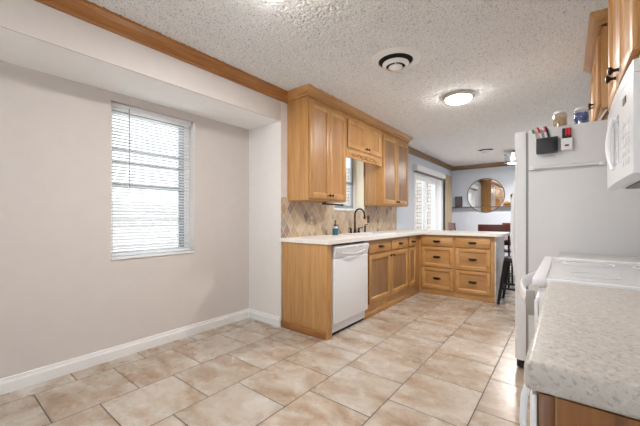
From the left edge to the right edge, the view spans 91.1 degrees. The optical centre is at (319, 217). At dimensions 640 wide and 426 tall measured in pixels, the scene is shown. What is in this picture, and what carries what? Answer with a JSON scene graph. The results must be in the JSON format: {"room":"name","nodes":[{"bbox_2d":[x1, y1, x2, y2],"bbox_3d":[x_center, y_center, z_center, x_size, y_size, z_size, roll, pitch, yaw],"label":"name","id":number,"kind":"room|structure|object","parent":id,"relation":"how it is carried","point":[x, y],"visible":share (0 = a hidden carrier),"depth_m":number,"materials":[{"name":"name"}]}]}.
{"room":"kitchen","nodes":[
{"label":"kitchen","id":0,"kind":"room"},
{"bbox_2d":[0,61,248,378],"bbox_3d":[-2.497,0.061,1.605,0.150,2.158,5.235,0,0,38],"label":"wall","id":1,"kind":"structure","parent":0,"point":[63,296],"depth_m":2.38,"materials":[{"name":"beige paint"}]},
{"bbox_2d":[0,308,248,394],"bbox_3d":[-2.432,1.090,1.554,0.016,0.100,5.235,0,0,38],"label":"baseboard","id":2,"kind":"structure","parent":1,"relation":"attached to","point":[35,376],"depth_m":2.49,"materials":[{"name":"white paint"}]},
{"bbox_2d":[111,107,194,259],"bbox_3d":[-1.510,-0.305,2.849,0.162,1.290,0.720,0,0,38],"label":"window","id":3,"kind":"structure","parent":1,"relation":"in","point":[186,246],"depth_m":2.97,"materials":[{"name":"white plastic"}]},
{"bbox_2d":[111,102,190,255],"bbox_3d":[-1.496,-0.318,2.837,0.050,1.260,0.690,0,0,38],"label":"window blind","id":4,"kind":"object","parent":3,"relation":"attached to","point":[131,110],"visible":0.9,"depth_m":2.80,"materials":[{"name":"white plastic"}]},
{"bbox_2d":[0,27,278,129],"bbox_3d":[-2.297,-1.028,1.448,0.658,0.020,5.235,0,0,38],"label":"ceiling","id":5,"kind":"structure","parent":0,"point":[16,48],"depth_m":2.31,"materials":[{"name":"white paint"}]},
{"bbox_2d":[0,0,280,120],"bbox_3d":[-2.293,-1.174,1.445,0.670,0.312,5.235,0,0,38],"label":"wall","id":6,"kind":"structure","parent":0,"point":[31,18],"depth_m":2.11,"materials":[{"name":"beige paint"}]},
{"bbox_2d":[34,0,288,103],"bbox_3d":[-1.974,-1.278,1.254,0.066,0.104,5.329,0,0,38],"label":"trim","id":7,"kind":"structure","parent":6,"relation":"attached to","point":[85,10],"depth_m":2.26,"materials":[{"name":"brown wood"}]},
{"bbox_2d":[0,267,530,425],"bbox_3d":[1.315,1.200,2.560,5.100,0.120,11.750,0,0,38],"label":"floor","id":8,"kind":"structure","parent":0,"point":[425,359],"depth_m":2.22,"materials":[{"name":"tile"}]},
{"bbox_2d":[281,242,331,339],"bbox_3d":[-0.148,0.694,3.134,0.598,0.892,0.094,0,0,38],"label":"end panel","id":9,"kind":"object","parent":8,"relation":"on","point":[306,267],"visible":0.88,"depth_m":3.07,"materials":[{"name":"brown wood"}]},
{"bbox_2d":[332,241,368,334],"bbox_3d":[0.115,0.700,3.412,0.631,0.881,0.655,0,0,38],"label":"dishwasher","id":10,"kind":"object","parent":8,"relation":"on","point":[349,260],"visible":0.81,"depth_m":3.19,"materials":[{"name":"white metal"}]},
{"bbox_2d":[332,241,362,245],"bbox_3d":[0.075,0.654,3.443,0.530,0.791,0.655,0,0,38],"label":"control panel","id":11,"kind":"object","parent":10,"relation":"in","point":[359,241],"depth_m":3.26,"materials":[{"name":"white plastic"}]},
{"bbox_2d":[363,236,407,318],"bbox_3d":[0.666,0.694,4.145,0.636,0.892,1.170,0,0,38],"label":"base cabinet","id":12,"kind":"object","parent":8,"relation":"on","point":[387,257],"visible":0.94,"depth_m":3.91,"materials":[{"name":"brown wood"}]},
{"bbox_2d":[280,229,510,244],"bbox_3d":[1.227,0.228,3.992,1.708,0.038,3.148,0,0,38],"label":"countertop","id":13,"kind":"structure","parent":12,"relation":"on","point":[331,239],"depth_m":3.75,"materials":[{"name":"stone"}]},
{"bbox_2d":[332,220,337,234],"bbox_3d":[0.188,0.118,3.861,0.072,0.180,0.072,0,0,38],"label":"soap dispenser","id":14,"kind":"object","parent":13,"relation":"on","point":[334,231],"visible":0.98,"depth_m":3.83,"materials":[{"name":"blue plastic"}]},
{"bbox_2d":[349,208,365,232],"bbox_3d":[0.517,0.038,4.212,0.168,0.341,0.343,0,0,38],"label":"faucet","id":15,"kind":"object","parent":13,"relation":"on","point":[356,210],"visible":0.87,"depth_m":4.23,"materials":[{"name":"black metal"}]},
{"bbox_2d":[344,232,395,235],"bbox_3d":[0.666,0.303,4.121,0.366,0.213,0.736,0,0,38],"label":"sink","id":16,"kind":"object","parent":13,"relation":"in","point":[361,233],"visible":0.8,"depth_m":4.14,"materials":[{"name":"white ceramic"}]},
{"bbox_2d":[407,235,420,297],"bbox_3d":[1.178,0.694,4.796,0.636,0.892,0.484,0,0,38],"label":"base cabinet","id":17,"kind":"object","parent":8,"relation":"on","point":[414,241],"visible":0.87,"depth_m":4.61,"materials":[{"name":"brown wood"}]},
{"bbox_2d":[420,234,454,296],"bbox_3d":[1.935,0.694,4.921,0.500,0.892,0.753,0,0,38],"label":"drawer unit","id":18,"kind":"object","parent":8,"relation":"on","point":[437,251],"visible":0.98,"depth_m":4.64,"materials":[{"name":"brown wood"}]},
{"bbox_2d":[448,223,455,230],"bbox_3d":[3.177,0.623,7.013,0.534,1.036,0.470,0,0,7],"label":"dining chair","id":19,"kind":"object","parent":8,"relation":"on","point":[450,225],"visible":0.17,"depth_m":6.94,"materials":[{"name":"brown wood"}]},
{"bbox_2d":[454,235,494,302],"bbox_3d":[2.333,0.694,4.607,0.512,0.892,0.753,0,0,38],"label":"drawer unit","id":20,"kind":"object","parent":8,"relation":"on","point":[474,256],"visible":0.96,"depth_m":4.33,"materials":[{"name":"brown wood"}]},
{"bbox_2d":[478,224,512,287],"bbox_3d":[2.942,0.623,5.234,0.470,1.036,0.534,0,0,38],"label":"dining chair","id":21,"kind":"object","parent":8,"relation":"on","point":[481,227],"visible":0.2,"depth_m":5.01,"materials":[{"name":"brown wood"}]},
{"bbox_2d":[495,237,503,303],"bbox_3d":[2.554,0.694,4.463,0.012,0.892,0.706,0,0,38],"label":"peninsula end panel","id":22,"kind":"object","parent":8,"relation":"on","point":[499,241],"visible":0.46,"depth_m":4.35,"materials":[{"name":"white paint"}]},
{"bbox_2d":[497,256,514,304],"bbox_3d":[2.650,0.836,4.176,0.462,0.615,0.462,0,0,38],"label":"bar stool","id":23,"kind":"object","parent":8,"relation":"on","point":[507,261],"visible":0.41,"depth_m":4.14,"materials":[{"name":"black metal"}]},
{"bbox_2d":[502,223,510,265],"bbox_3d":[3.967,0.623,6.431,0.470,1.036,0.534,0,0,38],"label":"dining chair","id":24,"kind":"object","parent":8,"relation":"on","point":[502,223],"visible":0.02,"depth_m":6.68,"materials":[{"name":"brown wood"}]},
{"bbox_2d":[504,237,510,245],"bbox_3d":[3.291,0.760,5.961,1.120,0.760,0.900,0,0,38],"label":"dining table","id":25,"kind":"object","parent":8,"relation":"on","point":[505,238],"visible":0.02,"depth_m":5.51,"materials":[{"name":"brown wood"}]},
{"bbox_2d":[510,119,639,366],"bbox_3d":[2.007,0.246,2.454,0.881,1.787,0.780,0,0,38],"label":"refrigerator","id":26,"kind":"object","parent":8,"relation":"on","point":[554,211],"visible":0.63,"depth_m":2.19,"materials":[{"name":"white metal"}]},
{"bbox_2d":[536,136,557,154],"bbox_3d":[1.614,-0.518,2.232,0.124,0.112,0.055,0,0,38],"label":"marker tray","id":27,"kind":"object","parent":26,"relation":"attached to","point":[547,145],"visible":1,"depth_m":2.21,"materials":[{"name":"black plastic"}]},
{"bbox_2d":[553,110,566,126],"bbox_3d":[1.724,-0.710,2.257,0.085,0.125,0.084,0,0,38],"label":"glass jar","id":28,"kind":"object","parent":26,"relation":"on","point":[560,120],"visible":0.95,"depth_m":2.24,"materials":[{"name":"brown glass"}]},
{"bbox_2d":[561,137,571,150],"bbox_3d":[1.706,-0.517,2.171,0.060,0.090,0.038,0,0,38],"label":"caddy","id":29,"kind":"object","parent":26,"relation":"attached to","point":[566,143],"visible":1,"depth_m":2.16,"materials":[{"name":"white plastic"}]},
{"bbox_2d":[565,128,567,137],"bbox_3d":[1.706,-0.549,2.172,0.018,0.145,0.018,0,0,38],"label":"marker","id":30,"kind":"object","parent":29,"relation":"in","point":[566,129],"visible":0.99,"depth_m":2.17,"materials":[{"name":"red plastic"}]},
{"bbox_2d":[568,127,570,137],"bbox_3d":[1.719,-0.549,2.162,0.018,0.145,0.018,0,0,38],"label":"marker","id":31,"kind":"object","parent":29,"relation":"in","point":[569,128],"visible":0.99,"depth_m":2.16,"materials":[{"name":"red plastic"}]},
{"bbox_2d":[529,160,604,170],"bbox_3d":[1.698,-0.362,2.179,0.417,0.028,0.034,0,0,38],"label":"towel rail","id":32,"kind":"object","parent":26,"relation":"attached to","point":[602,162],"visible":1,"depth_m":2.16,"materials":[{"name":"white metal"}]},
{"bbox_2d":[573,106,588,123],"bbox_3d":[1.817,-0.710,2.184,0.087,0.125,0.086,0,0,38],"label":"glass jar","id":33,"kind":"object","parent":26,"relation":"on","point":[579,110],"visible":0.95,"depth_m":2.16,"materials":[{"name":"blue glass"}]},
{"bbox_2d":[598,109,607,120],"bbox_3d":[1.916,-0.703,2.112,0.069,0.105,0.110,0,0,38],"label":"frame","id":34,"kind":"object","parent":26,"relation":"on","point":[605,112],"visible":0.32,"depth_m":2.08,"materials":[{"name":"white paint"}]},
{"bbox_2d":[519,256,639,328],"bbox_3d":[1.189,0.590,1.196,0.723,1.100,0.760,0,0,38],"label":"range","id":35,"kind":"object","parent":8,"relation":"on","point":[591,272],"visible":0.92,"depth_m":1.15,"materials":[{"name":"white metal"}]},
{"bbox_2d":[548,258,639,286],"bbox_3d":[1.194,0.220,1.180,0.525,0.028,0.702,0,0,38],"label":"cooktop","id":36,"kind":"object","parent":35,"relation":"in","point":[621,273],"depth_m":1.22,"materials":[{"name":"white ceramic"}]},
{"bbox_2d":[519,383,639,425],"bbox_3d":[0.636,0.696,0.409,0.618,0.888,0.326,0,0,38],"label":"base cabinet","id":37,"kind":"object","parent":8,"relation":"on","point":[545,409],"visible":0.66,"depth_m":0.44,"materials":[{"name":"brown wood"}]},
{"bbox_2d":[524,282,639,419],"bbox_3d":[0.766,0.230,0.564,0.608,0.042,0.744,0,0,38],"label":"countertop","id":38,"kind":"structure","parent":37,"relation":"on","point":[584,348],"depth_m":0.50,"materials":[{"name":"stone"}]},
{"bbox_3d":[1.685,0.710,1.750,0.629,0.859,0.695,0,0,38],"label":"base cabinet","id":39,"kind":"object","parent":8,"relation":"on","visible":0},
{"bbox_2d":[558,253,639,261],"bbox_3d":[1.696,0.262,1.741,0.602,0.037,0.702,0,0,38],"label":"countertop","id":40,"kind":"structure","parent":39,"relation":"on","point":[567,255],"depth_m":1.93,"materials":[{"name":"white stone"}]},
{"bbox_2d":[249,101,286,319],"bbox_3d":[-0.631,-0.095,3.557,0.670,2.470,0.140,0,0,38],"label":"wall","id":41,"kind":"structure","parent":0,"point":[267,143],"depth_m":3.42,"materials":[{"name":"paint"}]},
{"bbox_2d":[249,308,280,326],"bbox_3d":[-0.622,1.090,3.450,0.514,0.100,0.016,0,0,38],"label":"baseboard","id":42,"kind":"structure","parent":41,"relation":"attached to","point":[254,314],"depth_m":3.42,"materials":[{"name":"white paint"}]},
{"bbox_2d":[88,0,607,165],"bbox_3d":[1.315,-1.387,2.560,5.100,0.126,11.750,0,0,38],"label":"ceiling","id":43,"kind":"structure","parent":0,"point":[522,61],"depth_m":2.51,"materials":[{"name":"white paint"}]},
{"bbox_2d":[371,47,420,71],"bbox_3d":[0.633,-1.284,2.632,0.410,0.084,0.410,0,0,38],"label":"ceiling vent","id":44,"kind":"object","parent":43,"relation":"in","point":[393,59],"visible":1,"depth_m":2.57,"materials":[{"name":"white paint"}]},
{"bbox_2d":[442,89,474,104],"bbox_3d":[1.499,-1.289,3.401,0.330,0.076,0.330,0,0,38],"label":"ceiling light","id":45,"kind":"object","parent":43,"relation":"attached to","point":[456,97],"visible":1,"depth_m":3.31,"materials":[{"name":"white glass"}]},
{"bbox_2d":[446,94,471,104],"bbox_3d":[1.499,-1.274,3.401,0.257,0.045,0.257,0,0,38],"label":"diffuser","id":46,"kind":"object","parent":45,"relation":"attached to","point":[453,99],"depth_m":3.34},
{"bbox_2d":[475,147,496,153],"bbox_3d":[3.195,-1.284,6.050,0.380,0.084,0.380,0,0,38],"label":"ceiling vent","id":47,"kind":"object","parent":43,"relation":"in","point":[484,150],"visible":1,"depth_m":5.99,"materials":[{"name":"white metal"}]},
{"bbox_2d":[504,150,514,163],"bbox_3d":[3.824,-1.207,6.153,0.384,0.240,0.384,0,0,38],"label":"light","id":48,"kind":"object","parent":43,"relation":"attached to","point":[512,155],"visible":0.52,"depth_m":6.15,"materials":[{"name":"silver metal"}]},
{"bbox_2d":[281,153,451,237],"bbox_3d":[1.421,-0.095,5.808,0.251,2.470,6.214,0,0,38],"label":"wall","id":49,"kind":"structure","parent":0,"point":[294,214],"depth_m":4.37,"materials":[{"name":"tile"}]},
{"bbox_2d":[309,215,312,224],"bbox_3d":[-0.101,0.025,3.662,0.009,0.116,0.074,0,0,38],"label":"outlet","id":50,"kind":"object","parent":49,"relation":"attached to","point":[310,216],"visible":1,"depth_m":3.65,"materials":[{"name":"beige plastic"}]},
{"bbox_2d":[287,96,345,202],"bbox_3d":[0.001,-0.714,3.538,0.342,1.057,0.702,0,0,38],"label":"upper cabinet","id":51,"kind":"object","parent":49,"relation":"attached to","point":[316,130],"visible":0.98,"depth_m":3.33,"materials":[{"name":"brown wood"}]},
{"bbox_2d":[322,202,343,205],"bbox_3d":[0.155,-0.164,3.690,0.050,0.040,0.416,0,0,38],"label":"paper towel bar","id":52,"kind":"object","parent":51,"relation":"attached to","point":[324,203],"visible":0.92,"depth_m":3.64,"materials":[{"name":"black metal"}]},
{"bbox_2d":[287,84,412,142],"bbox_3d":[0.578,-1.286,4.260,0.360,0.087,2.685,0,0,38],"label":"trim","id":53,"kind":"structure","parent":51,"relation":"attached to","point":[310,90],"depth_m":3.60,"materials":[{"name":"brown wood"}]},
{"bbox_2d":[334,158,363,210],"bbox_3d":[0.340,-0.509,4.389,0.206,0.822,0.759,0,0,38],"label":"window","id":54,"kind":"structure","parent":49,"relation":"in","point":[356,183],"depth_m":4.66,"materials":[{"name":"white plastic"}]},
{"bbox_2d":[346,114,381,166],"bbox_3d":[0.502,-0.985,4.174,0.342,0.514,0.914,0,0,38],"label":"upper cabinet","id":55,"kind":"object","parent":49,"relation":"attached to","point":[363,140],"visible":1,"depth_m":4.04,"materials":[{"name":"brown wood"}]},
{"bbox_2d":[364,131,407,206],"bbox_3d":[1.074,-0.714,4.900,0.342,1.057,0.930,0,0,38],"label":"upper cabinet","id":56,"kind":"object","parent":49,"relation":"attached to","point":[386,185],"visible":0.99,"depth_m":4.64,"materials":[{"name":"brown wood"}]},
{"bbox_2d":[414,172,441,229],"bbox_3d":[2.305,0.090,6.865,0.172,2.060,1.700,0,0,38],"label":"door","id":57,"kind":"structure","parent":49,"relation":"in","point":[437,184],"depth_m":7.19,"materials":[{"name":"white plastic"}]},
{"bbox_2d":[413,164,445,179],"bbox_3d":[2.389,-0.965,6.773,0.095,0.141,1.800,0,0,38],"label":"roller shade","id":58,"kind":"object","parent":49,"relation":"attached to","point":[417,168],"visible":1,"depth_m":6.56,"materials":[{"name":"white fabric"}]},
{"bbox_2d":[408,146,453,170],"bbox_3d":[2.370,-1.278,6.775,0.066,0.104,3.520,0,0,38],"label":"trim","id":59,"kind":"structure","parent":49,"relation":"attached to","point":[415,152],"depth_m":6.70,"materials":[{"name":"brown wood"}]},
{"bbox_2d":[445,174,451,229],"bbox_3d":[3.150,0.029,7.752,0.083,2.161,0.600,0,0,38],"label":"drape","id":60,"kind":"object","parent":49,"relation":"hanging from","point":[448,181],"visible":0.63,"depth_m":7.69,"materials":[{"name":"beige fabric"}]},
{"bbox_2d":[452,165,514,255],"bbox_3d":[5.078,-0.095,6.979,4.550,2.470,0.150,0,0,38],"label":"wall","id":61,"kind":"structure","parent":0,"point":[465,219],"depth_m":7.80,"materials":[{"name":"blue paint"}]},
{"bbox_2d":[452,206,510,207],"bbox_3d":[3.962,-0.265,7.670,1.380,0.024,0.144,0,0,38],"label":"wall shelf","id":62,"kind":"object","parent":61,"relation":"attached to","point":[486,206],"visible":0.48,"depth_m":7.54,"materials":[{"name":"brown wood"}]},
{"bbox_2d":[455,196,461,206],"bbox_3d":[3.538,-0.413,8.005,0.170,0.270,0.022,0,0,38],"label":"picture frame","id":63,"kind":"object","parent":62,"relation":"on","point":[458,200],"visible":1,"depth_m":8.00,"materials":[{"name":"black metal"}]},
{"bbox_2d":[452,161,514,170],"bbox_3d":[5.047,-1.278,6.866,4.160,0.104,0.066,0,0,38],"label":"trim","id":64,"kind":"structure","parent":61,"relation":"attached to","point":[497,164],"depth_m":7.69,"materials":[{"name":"brown wood"}]},
{"bbox_2d":[467,178,504,211],"bbox_3d":[4.047,-0.555,7.681,0.836,0.836,0.018,0,0,38],"label":"round mirror","id":65,"kind":"object","parent":61,"relation":"attached to","point":[484,192],"visible":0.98,"depth_m":7.68,"materials":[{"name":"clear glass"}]},
{"bbox_3d":[1.152,-0.095,0.461,0.120,2.470,5.350,0,0,38],"label":"wall","id":66,"kind":"structure","parent":0,"visible":0},
{"bbox_2d":[588,25,608,121],"bbox_3d":[2.235,-0.980,2.288,0.432,0.530,0.880,0,0,38],"label":"upper cabinet","id":67,"kind":"object","parent":66,"relation":"attached to","point":[598,104],"visible":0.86,"depth_m":2.07,"materials":[{"name":"brown wood"}]},
{"bbox_2d":[583,8,607,74],"bbox_3d":[2.231,-1.292,2.291,0.445,0.075,1.008,0,0,38],"label":"trim","id":68,"kind":"structure","parent":67,"relation":"attached to","point":[598,18],"depth_m":2.19,"materials":[{"name":"brown wood"}]},
{"bbox_2d":[605,0,639,111],"bbox_3d":[1.291,-0.858,1.093,0.438,0.775,0.765,0,0,38],"label":"upper cabinet","id":69,"kind":"object","parent":66,"relation":"attached to","point":[623,15],"visible":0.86,"depth_m":1.16,"materials":[{"name":"brown wood"}]},
{"bbox_2d":[605,58,639,190],"bbox_3d":[1.294,-0.298,1.099,0.439,0.332,0.762,0,0,38],"label":"microwave","id":70,"kind":"object","parent":69,"relation":"attached to","point":[622,142],"visible":1,"depth_m":1.02,"materials":[{"name":"white plastic"}]},
{"label":"outside","id":71,"kind":"structure","parent":0,"visible":0},
{"bbox_3d":[-2.752,1.360,12.027,12.800,0.160,20.500,0,0,38],"label":"lawn","id":72,"kind":"structure","parent":71,"visible":0},
{"bbox_2d":[113,202,177,251],"bbox_3d":[-6.798,0.460,4.459,0.200,1.640,10.600,0,0,38],"label":"wall","id":73,"kind":"structure","parent":72,"relation":"on","point":[115,244],"depth_m":7.55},
{"bbox_2d":[334,167,430,229],"bbox_3d":[2.165,-0.340,11.403,5.300,3.240,0.200,0,0,38],"label":"brick wall","id":74,"kind":"structure","parent":72,"relation":"on","point":[418,183],"depth_m":10.39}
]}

